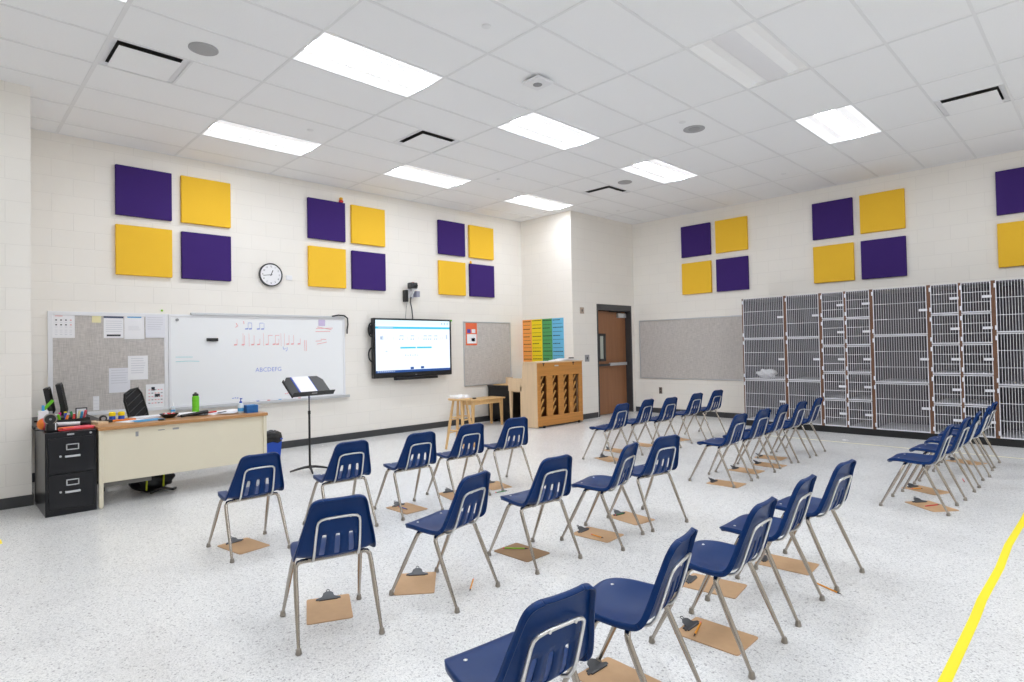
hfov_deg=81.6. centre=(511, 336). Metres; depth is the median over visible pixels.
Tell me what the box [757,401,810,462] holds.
chair
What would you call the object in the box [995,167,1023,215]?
acoustic panel
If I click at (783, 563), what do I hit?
clipboard
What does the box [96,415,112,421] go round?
tape dispenser
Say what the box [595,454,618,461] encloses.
clipboard
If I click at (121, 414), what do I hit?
toy figure
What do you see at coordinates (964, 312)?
shelf
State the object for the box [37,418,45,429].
ball
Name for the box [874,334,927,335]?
shelf
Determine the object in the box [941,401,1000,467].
chair
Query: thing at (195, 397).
water bottle
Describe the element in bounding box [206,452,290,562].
chair
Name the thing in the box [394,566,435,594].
clipboard
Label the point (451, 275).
acoustic panel
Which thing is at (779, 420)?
chair
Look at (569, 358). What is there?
open binder
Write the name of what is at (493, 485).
clipboard
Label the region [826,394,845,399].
shelf
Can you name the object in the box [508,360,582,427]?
upright piano
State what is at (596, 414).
baseboard
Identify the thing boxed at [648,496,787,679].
chair
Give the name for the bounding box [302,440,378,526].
chair
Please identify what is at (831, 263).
acoustic panel
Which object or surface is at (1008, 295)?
locker
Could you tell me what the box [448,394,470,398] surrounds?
folded towel
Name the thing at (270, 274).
wall clock
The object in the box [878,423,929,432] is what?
shelf
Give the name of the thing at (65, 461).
file cabinet
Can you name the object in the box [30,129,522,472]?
wall
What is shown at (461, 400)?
bar stool
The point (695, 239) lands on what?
acoustic panel
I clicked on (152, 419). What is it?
paper
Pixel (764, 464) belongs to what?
clipboard
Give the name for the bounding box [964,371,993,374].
shelf
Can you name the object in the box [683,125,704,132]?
ceiling speaker
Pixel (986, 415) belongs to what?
chair
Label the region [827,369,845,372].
shelf
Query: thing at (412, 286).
camera
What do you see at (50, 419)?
webcam
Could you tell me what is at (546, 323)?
poster
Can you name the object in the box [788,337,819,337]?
shelf
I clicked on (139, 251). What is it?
acoustic panel
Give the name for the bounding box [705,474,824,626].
chair
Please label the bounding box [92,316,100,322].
sticky note
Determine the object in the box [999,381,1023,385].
shelf
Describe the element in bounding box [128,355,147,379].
paper
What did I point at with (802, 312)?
locker
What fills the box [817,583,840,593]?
pencil
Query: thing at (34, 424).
table
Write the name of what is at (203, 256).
acoustic panel
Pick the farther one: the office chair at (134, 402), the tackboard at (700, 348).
the tackboard at (700, 348)
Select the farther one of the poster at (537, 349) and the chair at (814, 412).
the poster at (537, 349)
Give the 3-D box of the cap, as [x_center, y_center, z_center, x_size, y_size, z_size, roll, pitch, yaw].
[-0.206,-2.473,4.731,0.076,0.009,0.076,0,-2,-44]
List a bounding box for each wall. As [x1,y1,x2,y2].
[0,80,31,498]
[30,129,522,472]
[521,210,635,413]
[632,150,1023,413]
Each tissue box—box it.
[38,410,48,419]
[244,404,257,412]
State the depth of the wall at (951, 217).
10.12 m
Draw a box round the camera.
[403,282,419,301]
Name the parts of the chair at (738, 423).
leg, leg, seat, leg, backrest, leg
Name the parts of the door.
glass, window trim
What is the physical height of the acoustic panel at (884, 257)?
0.610 m
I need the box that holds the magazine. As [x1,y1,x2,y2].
[129,414,161,418]
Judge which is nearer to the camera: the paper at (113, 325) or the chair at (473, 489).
the chair at (473, 489)
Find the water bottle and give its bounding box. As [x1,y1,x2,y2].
[192,392,198,411]
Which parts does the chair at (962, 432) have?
leg, leg, seat, leg, backrest, leg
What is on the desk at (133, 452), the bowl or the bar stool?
the bowl
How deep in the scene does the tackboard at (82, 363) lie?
7.01 m
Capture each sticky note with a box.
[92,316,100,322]
[318,320,324,325]
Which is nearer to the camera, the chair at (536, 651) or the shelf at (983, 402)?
the chair at (536, 651)
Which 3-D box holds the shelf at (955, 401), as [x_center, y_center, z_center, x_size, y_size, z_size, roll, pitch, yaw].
[6.170,0.907,8.288,0.799,0.018,0.313,0,-2,-44]
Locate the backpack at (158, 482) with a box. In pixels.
[130,473,176,493]
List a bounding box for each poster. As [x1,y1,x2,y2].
[523,320,531,361]
[532,319,542,361]
[542,318,552,360]
[552,318,563,358]
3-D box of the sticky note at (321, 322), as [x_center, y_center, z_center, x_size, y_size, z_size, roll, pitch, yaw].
[-2.891,-0.221,9.014,0.105,0.120,0.002,0,-2,-44]
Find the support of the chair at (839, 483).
on the floor
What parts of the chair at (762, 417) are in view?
leg, leg, seat, leg, backrest, leg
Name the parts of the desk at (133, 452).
panel, leg, panel, leg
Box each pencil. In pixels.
[503,547,528,548]
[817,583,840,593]
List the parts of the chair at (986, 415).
seat, leg, leg, backrest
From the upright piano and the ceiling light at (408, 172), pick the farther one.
the upright piano
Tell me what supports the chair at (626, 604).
on the floor
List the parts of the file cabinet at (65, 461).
drawer, drawer, handle, handle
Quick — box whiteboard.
[168,313,349,410]
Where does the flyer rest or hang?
attached to the tackboard at (488, 362)
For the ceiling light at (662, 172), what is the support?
attached to the ceiling
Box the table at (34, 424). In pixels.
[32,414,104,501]
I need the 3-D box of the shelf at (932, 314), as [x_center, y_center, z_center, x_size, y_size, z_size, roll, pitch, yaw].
[6.146,-0.315,8.311,0.799,0.018,0.313,0,-2,-44]
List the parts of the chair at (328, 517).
leg, leg, seat, seat frame, backrest, leg, leg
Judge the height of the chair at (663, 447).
0.694 m
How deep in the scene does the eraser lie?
7.89 m
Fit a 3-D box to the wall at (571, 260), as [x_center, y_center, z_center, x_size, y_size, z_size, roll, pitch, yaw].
[1.399,-0.556,12.464,2.229,4.305,1.521,0,-2,-44]
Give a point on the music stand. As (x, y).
(319, 383)
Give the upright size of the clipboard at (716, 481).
0.037 m
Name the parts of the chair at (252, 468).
leg, leg, seat, seat frame, backrest, leg, leg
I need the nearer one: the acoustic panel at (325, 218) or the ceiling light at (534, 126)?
the ceiling light at (534, 126)
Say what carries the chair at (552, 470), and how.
on the floor
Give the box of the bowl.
[159,412,178,417]
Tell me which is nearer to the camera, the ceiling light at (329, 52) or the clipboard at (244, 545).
the clipboard at (244, 545)
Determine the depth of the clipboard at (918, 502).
4.93 m
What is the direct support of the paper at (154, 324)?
attached to the tackboard at (82, 363)
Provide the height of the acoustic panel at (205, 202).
0.610 m
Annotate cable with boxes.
[332,314,348,333]
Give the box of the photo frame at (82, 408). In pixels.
[75,407,86,416]
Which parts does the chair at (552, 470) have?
leg, leg, seat, leg, seat frame, backrest, leg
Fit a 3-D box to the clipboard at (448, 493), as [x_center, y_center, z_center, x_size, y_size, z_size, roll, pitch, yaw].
[-0.550,1.484,5.639,0.229,0.037,0.344,0,-1,-32]
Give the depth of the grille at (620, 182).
9.30 m
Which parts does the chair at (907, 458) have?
leg, leg, seat, leg, backrest, leg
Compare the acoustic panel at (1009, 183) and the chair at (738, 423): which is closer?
the chair at (738, 423)
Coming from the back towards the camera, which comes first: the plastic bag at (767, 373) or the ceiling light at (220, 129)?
the plastic bag at (767, 373)
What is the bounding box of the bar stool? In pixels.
[445,398,474,448]
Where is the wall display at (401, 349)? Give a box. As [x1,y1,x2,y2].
[368,318,451,379]
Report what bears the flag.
on the table at (34, 424)
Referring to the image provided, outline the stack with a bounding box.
[58,425,94,430]
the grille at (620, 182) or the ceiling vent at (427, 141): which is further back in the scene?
the grille at (620, 182)
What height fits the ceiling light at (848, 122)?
0.115 m
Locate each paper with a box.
[53,315,74,337]
[56,421,90,425]
[93,396,98,409]
[104,316,123,337]
[109,368,129,392]
[117,419,142,422]
[124,317,143,338]
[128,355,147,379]
[133,418,162,421]
[145,315,164,337]
[146,384,164,406]
[215,411,237,413]
[217,409,237,411]
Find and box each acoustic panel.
[115,164,171,220]
[115,224,172,277]
[180,175,230,227]
[181,231,230,280]
[307,197,345,241]
[307,245,345,288]
[350,205,384,246]
[351,250,385,290]
[437,219,464,256]
[438,260,465,295]
[468,225,493,259]
[469,264,494,297]
[681,222,710,257]
[682,260,711,294]
[715,216,747,252]
[716,256,748,291]
[812,197,853,239]
[813,242,854,283]
[859,188,905,233]
[861,236,906,278]
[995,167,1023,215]
[997,221,1023,267]
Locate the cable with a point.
(338, 314)
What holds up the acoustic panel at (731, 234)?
attached to the wall at (951, 217)
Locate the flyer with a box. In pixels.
[466,323,476,344]
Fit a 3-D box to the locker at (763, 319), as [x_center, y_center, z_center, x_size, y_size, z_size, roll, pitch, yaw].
[4.439,0.422,10.043,0.855,2.137,0.708,0,-2,-44]
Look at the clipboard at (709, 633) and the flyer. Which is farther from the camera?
the flyer
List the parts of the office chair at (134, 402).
frame, backrest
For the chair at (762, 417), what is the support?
on the floor
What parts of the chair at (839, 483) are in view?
leg, leg, seat, leg, backrest, leg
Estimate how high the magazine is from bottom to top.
0.016 m
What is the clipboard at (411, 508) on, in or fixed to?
on the floor
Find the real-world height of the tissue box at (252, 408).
0.084 m
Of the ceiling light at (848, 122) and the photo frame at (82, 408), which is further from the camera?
the ceiling light at (848, 122)
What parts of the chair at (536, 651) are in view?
seat, backrest, leg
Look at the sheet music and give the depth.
6.90 m
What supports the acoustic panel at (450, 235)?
attached to the wall at (74, 219)
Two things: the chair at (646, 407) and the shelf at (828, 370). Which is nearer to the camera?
the chair at (646, 407)
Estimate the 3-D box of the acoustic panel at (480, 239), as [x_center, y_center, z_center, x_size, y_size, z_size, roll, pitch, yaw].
[-0.590,-1.789,11.314,0.610,0.610,0.050,0,-2,-44]
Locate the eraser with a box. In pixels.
[207,338,217,340]
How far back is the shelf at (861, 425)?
8.90 m
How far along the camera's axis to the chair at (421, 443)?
5.02 m
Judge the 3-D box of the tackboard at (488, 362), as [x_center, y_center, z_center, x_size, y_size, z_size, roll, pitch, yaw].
[-0.458,0.319,11.383,1.215,1.205,0.020,0,-2,-44]
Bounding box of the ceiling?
[0,0,1023,224]
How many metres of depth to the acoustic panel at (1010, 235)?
8.14 m
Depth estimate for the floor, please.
3.67 m
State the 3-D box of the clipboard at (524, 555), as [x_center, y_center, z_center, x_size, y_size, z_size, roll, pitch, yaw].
[0.065,1.458,4.014,0.318,0.004,0.229,-2,-2,45]
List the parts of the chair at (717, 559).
leg, leg, seat, leg, backrest, leg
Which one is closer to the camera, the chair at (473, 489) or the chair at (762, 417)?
the chair at (473, 489)
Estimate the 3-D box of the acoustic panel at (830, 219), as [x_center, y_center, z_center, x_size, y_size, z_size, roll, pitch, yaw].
[5.278,-1.933,9.774,0.050,0.610,0.610,0,-2,-44]
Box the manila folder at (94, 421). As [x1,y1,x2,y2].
[91,420,107,424]
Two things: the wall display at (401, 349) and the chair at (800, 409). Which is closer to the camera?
the chair at (800, 409)
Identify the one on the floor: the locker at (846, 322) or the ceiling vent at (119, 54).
the locker at (846, 322)
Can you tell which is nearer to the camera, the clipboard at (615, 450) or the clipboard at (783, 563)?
the clipboard at (783, 563)
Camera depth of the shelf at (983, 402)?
8.00 m
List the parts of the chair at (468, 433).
leg, leg, seat frame, seat, leg, backrest, leg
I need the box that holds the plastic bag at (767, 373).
[756,369,777,377]
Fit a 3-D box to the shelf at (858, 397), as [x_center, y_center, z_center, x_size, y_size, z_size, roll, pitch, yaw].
[5.433,0.936,9.040,0.799,0.018,0.319,0,-2,-44]
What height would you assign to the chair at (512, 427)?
0.694 m
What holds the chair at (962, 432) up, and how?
on the floor
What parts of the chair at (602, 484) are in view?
leg, leg, seat, leg, backrest, leg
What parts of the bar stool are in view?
leg, leg, seat, leg, leg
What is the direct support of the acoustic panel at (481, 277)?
attached to the wall at (74, 219)
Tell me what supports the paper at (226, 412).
on the desk at (133, 452)
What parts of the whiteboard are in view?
map rail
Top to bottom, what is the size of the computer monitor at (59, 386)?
0.386 m
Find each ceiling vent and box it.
[99,38,189,82]
[394,130,458,151]
[582,185,629,197]
[934,85,1009,115]
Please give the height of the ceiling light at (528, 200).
0.115 m
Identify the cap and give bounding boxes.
[482,24,490,28]
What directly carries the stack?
on the file cabinet at (65, 461)
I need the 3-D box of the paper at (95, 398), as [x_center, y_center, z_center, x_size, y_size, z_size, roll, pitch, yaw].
[-4.908,0.786,7.000,0.060,0.165,0.002,0,-2,-44]
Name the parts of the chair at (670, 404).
leg, seat, backrest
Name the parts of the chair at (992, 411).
seat, leg, leg, backrest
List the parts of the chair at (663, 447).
leg, leg, leg, seat, seat frame, backrest, leg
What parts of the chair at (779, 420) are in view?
leg, leg, seat, leg, backrest, leg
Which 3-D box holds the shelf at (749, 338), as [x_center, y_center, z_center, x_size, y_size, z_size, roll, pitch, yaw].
[4.436,0.024,10.057,0.799,0.018,0.666,0,-2,-44]
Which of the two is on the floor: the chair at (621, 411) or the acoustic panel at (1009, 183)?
the chair at (621, 411)
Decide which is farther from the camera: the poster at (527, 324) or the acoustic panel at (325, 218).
the poster at (527, 324)
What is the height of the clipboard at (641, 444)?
0.037 m
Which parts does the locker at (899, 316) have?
panel, door, door, door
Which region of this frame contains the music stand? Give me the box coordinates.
[282,376,334,473]
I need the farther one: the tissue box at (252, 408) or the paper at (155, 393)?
the paper at (155, 393)
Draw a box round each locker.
[742,296,787,425]
[785,293,824,431]
[820,289,875,435]
[871,285,933,439]
[928,280,998,445]
[993,278,1023,447]
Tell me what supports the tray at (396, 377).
on the wall display at (401, 349)
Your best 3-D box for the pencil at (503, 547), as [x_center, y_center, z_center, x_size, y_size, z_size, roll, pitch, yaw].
[0.026,1.453,4.072,0.176,0.008,0.008,-1,-1,6]
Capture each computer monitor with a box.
[34,387,55,421]
[55,382,68,417]
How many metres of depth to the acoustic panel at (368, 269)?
9.56 m
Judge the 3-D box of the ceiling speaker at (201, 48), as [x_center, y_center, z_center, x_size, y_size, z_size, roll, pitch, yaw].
[-2.599,-2.420,4.996,0.230,0.010,0.230,0,-2,-44]
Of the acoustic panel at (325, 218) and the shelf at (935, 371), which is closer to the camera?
the shelf at (935, 371)
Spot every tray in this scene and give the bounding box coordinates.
[56,417,89,427]
[169,394,349,410]
[394,375,437,379]
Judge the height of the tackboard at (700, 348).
1.205 m
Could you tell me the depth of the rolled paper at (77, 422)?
5.51 m
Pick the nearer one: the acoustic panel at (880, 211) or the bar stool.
the bar stool
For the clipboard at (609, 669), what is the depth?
2.50 m
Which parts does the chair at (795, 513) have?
leg, seat, leg, backrest, leg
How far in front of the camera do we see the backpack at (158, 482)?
5.97 m
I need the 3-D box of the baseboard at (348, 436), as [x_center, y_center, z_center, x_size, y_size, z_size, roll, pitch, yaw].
[-3.933,1.546,7.022,13.007,0.100,1.319,0,-2,-44]
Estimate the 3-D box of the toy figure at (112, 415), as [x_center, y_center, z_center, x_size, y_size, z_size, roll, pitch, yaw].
[-4.007,0.797,5.945,0.060,0.084,0.060,0,-2,-44]
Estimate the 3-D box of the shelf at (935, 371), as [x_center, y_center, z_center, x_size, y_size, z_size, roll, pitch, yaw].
[6.162,0.499,8.296,0.799,0.018,0.313,0,-2,-44]
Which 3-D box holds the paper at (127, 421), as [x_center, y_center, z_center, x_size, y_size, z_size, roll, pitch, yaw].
[-3.729,0.829,5.837,0.170,0.004,0.240,-1,-1,17]
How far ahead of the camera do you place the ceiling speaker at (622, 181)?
9.30 m
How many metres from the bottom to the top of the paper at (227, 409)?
0.003 m
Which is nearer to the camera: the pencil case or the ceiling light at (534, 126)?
the pencil case
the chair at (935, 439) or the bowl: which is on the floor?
the chair at (935, 439)
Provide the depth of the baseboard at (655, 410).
11.31 m
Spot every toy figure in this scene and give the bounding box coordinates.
[109,412,115,419]
[118,411,124,418]
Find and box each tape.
[723,431,1023,458]
[937,513,1023,681]
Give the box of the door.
[596,304,633,416]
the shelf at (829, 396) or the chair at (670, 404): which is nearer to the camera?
the chair at (670, 404)
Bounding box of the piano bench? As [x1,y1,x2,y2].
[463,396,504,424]
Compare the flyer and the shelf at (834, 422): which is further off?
the flyer
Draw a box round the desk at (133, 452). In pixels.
[91,409,267,508]
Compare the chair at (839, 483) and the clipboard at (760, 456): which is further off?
the clipboard at (760, 456)
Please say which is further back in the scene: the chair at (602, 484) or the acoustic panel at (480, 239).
the acoustic panel at (480, 239)
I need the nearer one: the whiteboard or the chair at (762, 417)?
the chair at (762, 417)
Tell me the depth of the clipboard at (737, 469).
6.45 m
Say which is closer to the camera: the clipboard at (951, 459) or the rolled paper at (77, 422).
the rolled paper at (77, 422)
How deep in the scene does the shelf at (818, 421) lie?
9.35 m
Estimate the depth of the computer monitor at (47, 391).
6.05 m
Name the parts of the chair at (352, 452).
leg, leg, seat, seat frame, backrest, leg, leg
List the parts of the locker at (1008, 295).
door, panel, door, door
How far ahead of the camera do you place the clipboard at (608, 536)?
4.36 m
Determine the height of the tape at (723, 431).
0.001 m
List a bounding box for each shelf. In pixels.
[747,415,786,421]
[749,338,781,338]
[751,376,783,379]
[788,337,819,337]
[792,377,819,380]
[806,417,820,424]
[825,419,845,426]
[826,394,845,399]
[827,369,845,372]
[848,370,869,372]
[850,395,870,400]
[851,421,871,428]
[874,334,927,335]
[875,379,928,383]
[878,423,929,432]
[931,313,958,315]
[934,370,959,372]
[934,398,961,404]
[963,311,991,314]
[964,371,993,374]
[966,399,994,405]
[981,429,994,437]
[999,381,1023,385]
[1000,430,1023,439]
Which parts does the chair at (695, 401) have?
seat, leg, backrest, leg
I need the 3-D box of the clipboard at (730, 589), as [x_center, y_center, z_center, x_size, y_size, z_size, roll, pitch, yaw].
[1.141,1.409,3.406,0.344,0.037,0.229,-2,-1,38]
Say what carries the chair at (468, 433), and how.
on the floor
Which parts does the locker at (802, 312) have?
panel, door, door, door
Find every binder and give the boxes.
[177,410,208,416]
[548,357,578,360]
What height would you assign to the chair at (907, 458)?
0.694 m
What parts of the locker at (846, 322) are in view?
door, door, door, door, door, panel, door, door, door, door, door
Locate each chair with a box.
[123,387,148,485]
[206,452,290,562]
[280,494,384,655]
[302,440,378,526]
[374,431,443,520]
[389,470,499,613]
[426,423,490,495]
[444,583,595,681]
[478,417,533,490]
[488,454,582,574]
[560,442,644,550]
[562,527,700,681]
[582,403,629,463]
[606,434,688,531]
[609,399,653,455]
[638,397,681,447]
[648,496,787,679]
[664,393,706,443]
[684,390,726,437]
[688,413,752,487]
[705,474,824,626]
[714,408,775,478]
[737,404,792,468]
[754,459,864,591]
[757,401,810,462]
[775,397,825,455]
[879,424,958,515]
[901,417,975,500]
[918,411,984,487]
[932,405,993,477]
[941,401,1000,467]
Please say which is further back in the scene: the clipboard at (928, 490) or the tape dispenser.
the tape dispenser
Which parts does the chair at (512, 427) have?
leg, leg, seat frame, seat, leg, backrest, leg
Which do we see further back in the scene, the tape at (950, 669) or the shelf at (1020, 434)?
the shelf at (1020, 434)
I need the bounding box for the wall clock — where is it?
[259,263,282,286]
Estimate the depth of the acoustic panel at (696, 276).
11.47 m
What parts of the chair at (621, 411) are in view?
leg, leg, seat, leg, backrest, leg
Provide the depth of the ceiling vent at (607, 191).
9.92 m
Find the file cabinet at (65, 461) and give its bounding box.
[35,427,96,517]
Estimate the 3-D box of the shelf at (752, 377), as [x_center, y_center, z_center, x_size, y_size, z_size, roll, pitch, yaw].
[4.450,0.702,10.043,0.799,0.018,0.666,0,-2,-44]
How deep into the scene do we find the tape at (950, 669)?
2.99 m
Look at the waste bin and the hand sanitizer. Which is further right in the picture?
the waste bin
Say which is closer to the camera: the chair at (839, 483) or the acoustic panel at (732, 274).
the chair at (839, 483)
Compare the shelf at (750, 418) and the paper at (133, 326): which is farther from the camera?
the shelf at (750, 418)
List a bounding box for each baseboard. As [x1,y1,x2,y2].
[0,416,498,509]
[583,412,598,419]
[636,406,741,417]
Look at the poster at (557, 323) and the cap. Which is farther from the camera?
the poster at (557, 323)
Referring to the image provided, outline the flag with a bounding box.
[37,400,53,414]
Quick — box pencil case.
[113,418,135,420]
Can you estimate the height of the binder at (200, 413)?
0.051 m
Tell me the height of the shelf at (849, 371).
0.018 m
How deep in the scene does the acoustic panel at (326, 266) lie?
9.06 m
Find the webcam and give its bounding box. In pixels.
[43,411,57,431]
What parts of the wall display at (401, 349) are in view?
grab handle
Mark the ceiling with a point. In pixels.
(625, 74)
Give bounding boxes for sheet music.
[290,376,317,391]
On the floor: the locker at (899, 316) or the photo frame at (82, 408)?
the locker at (899, 316)
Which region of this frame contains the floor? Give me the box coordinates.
[0,411,1023,681]
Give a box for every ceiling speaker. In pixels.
[188,42,218,55]
[618,180,631,183]
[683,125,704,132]
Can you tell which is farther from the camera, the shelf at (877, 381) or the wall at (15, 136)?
the shelf at (877, 381)
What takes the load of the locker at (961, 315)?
on the floor
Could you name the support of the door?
in the wall at (571, 260)
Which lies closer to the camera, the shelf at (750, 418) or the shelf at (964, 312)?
the shelf at (964, 312)
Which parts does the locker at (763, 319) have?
panel, door, door, door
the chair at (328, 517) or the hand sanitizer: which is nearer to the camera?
the chair at (328, 517)
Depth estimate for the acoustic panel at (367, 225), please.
9.57 m
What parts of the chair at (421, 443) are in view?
leg, leg, seat, seat frame, backrest, leg, leg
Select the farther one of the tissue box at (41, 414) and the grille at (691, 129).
the grille at (691, 129)
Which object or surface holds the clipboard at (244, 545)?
on the floor
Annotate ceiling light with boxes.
[203,120,320,155]
[294,33,441,96]
[385,165,470,187]
[498,113,598,149]
[506,194,571,210]
[621,159,696,182]
[690,22,808,88]
[796,105,879,142]
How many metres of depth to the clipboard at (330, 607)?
3.18 m
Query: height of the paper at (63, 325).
0.272 m
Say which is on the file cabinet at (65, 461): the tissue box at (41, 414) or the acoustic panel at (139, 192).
the tissue box at (41, 414)
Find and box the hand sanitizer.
[238,398,243,412]
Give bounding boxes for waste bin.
[267,430,282,456]
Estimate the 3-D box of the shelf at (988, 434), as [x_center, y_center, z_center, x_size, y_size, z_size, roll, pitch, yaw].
[6.416,1.305,8.037,0.799,0.018,0.319,0,-2,-44]
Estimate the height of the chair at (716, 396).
0.694 m
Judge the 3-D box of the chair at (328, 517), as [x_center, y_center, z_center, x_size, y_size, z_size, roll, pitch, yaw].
[-0.923,1.113,3.015,0.431,0.694,0.496,-1,-1,-29]
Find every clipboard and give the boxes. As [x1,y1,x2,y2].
[217,536,269,554]
[307,589,352,624]
[386,501,427,513]
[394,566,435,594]
[439,487,455,499]
[489,480,511,489]
[494,543,549,561]
[574,525,623,542]
[578,657,661,681]
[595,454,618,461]
[604,446,621,452]
[611,509,654,524]
[633,441,652,446]
[679,616,757,655]
[683,573,746,598]
[706,477,745,487]
[728,465,763,473]
[753,460,786,467]
[754,453,787,460]
[755,553,818,574]
[901,483,948,494]
[905,496,958,511]
[946,456,987,464]
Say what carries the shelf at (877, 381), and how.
attached to the locker at (899, 316)
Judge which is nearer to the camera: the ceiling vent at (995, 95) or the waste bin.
the ceiling vent at (995, 95)
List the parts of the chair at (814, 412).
leg, seat, leg, backrest, leg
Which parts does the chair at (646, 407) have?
leg, seat, leg, backrest, leg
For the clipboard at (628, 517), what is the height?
0.037 m
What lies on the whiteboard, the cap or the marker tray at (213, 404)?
the marker tray at (213, 404)
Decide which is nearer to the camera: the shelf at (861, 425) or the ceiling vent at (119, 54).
the ceiling vent at (119, 54)
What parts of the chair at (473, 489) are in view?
leg, seat, leg, leg, seat frame, backrest, leg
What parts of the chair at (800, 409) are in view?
leg, leg, seat, leg, backrest, leg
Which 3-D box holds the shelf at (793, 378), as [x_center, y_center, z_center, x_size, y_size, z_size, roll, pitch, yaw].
[4.882,0.685,9.602,0.799,0.018,0.490,0,-2,-44]
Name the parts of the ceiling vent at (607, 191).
frame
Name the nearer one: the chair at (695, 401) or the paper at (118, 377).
the paper at (118, 377)
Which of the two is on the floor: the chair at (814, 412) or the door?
the chair at (814, 412)
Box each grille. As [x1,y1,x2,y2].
[190,44,216,54]
[619,181,630,183]
[688,127,699,131]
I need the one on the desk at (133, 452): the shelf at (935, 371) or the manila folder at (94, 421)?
the manila folder at (94, 421)
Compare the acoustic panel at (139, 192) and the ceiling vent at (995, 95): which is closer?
the ceiling vent at (995, 95)
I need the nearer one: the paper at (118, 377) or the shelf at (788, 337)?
the paper at (118, 377)
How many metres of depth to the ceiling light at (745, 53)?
5.35 m
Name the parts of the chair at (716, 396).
leg, backrest, leg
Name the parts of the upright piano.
leg, panel, lid, frame, panel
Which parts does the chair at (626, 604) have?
leg, leg, seat, leg, backrest, leg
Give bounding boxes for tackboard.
[47,311,168,414]
[463,321,511,386]
[639,315,743,380]
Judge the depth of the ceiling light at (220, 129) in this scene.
7.14 m
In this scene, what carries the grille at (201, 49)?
attached to the ceiling speaker at (201, 48)
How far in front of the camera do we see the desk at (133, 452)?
5.81 m
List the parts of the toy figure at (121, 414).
lid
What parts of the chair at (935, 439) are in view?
seat, leg, leg, backrest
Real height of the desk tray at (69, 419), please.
0.070 m
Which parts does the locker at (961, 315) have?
door, door, door, door, door, panel, door, door, door, door, door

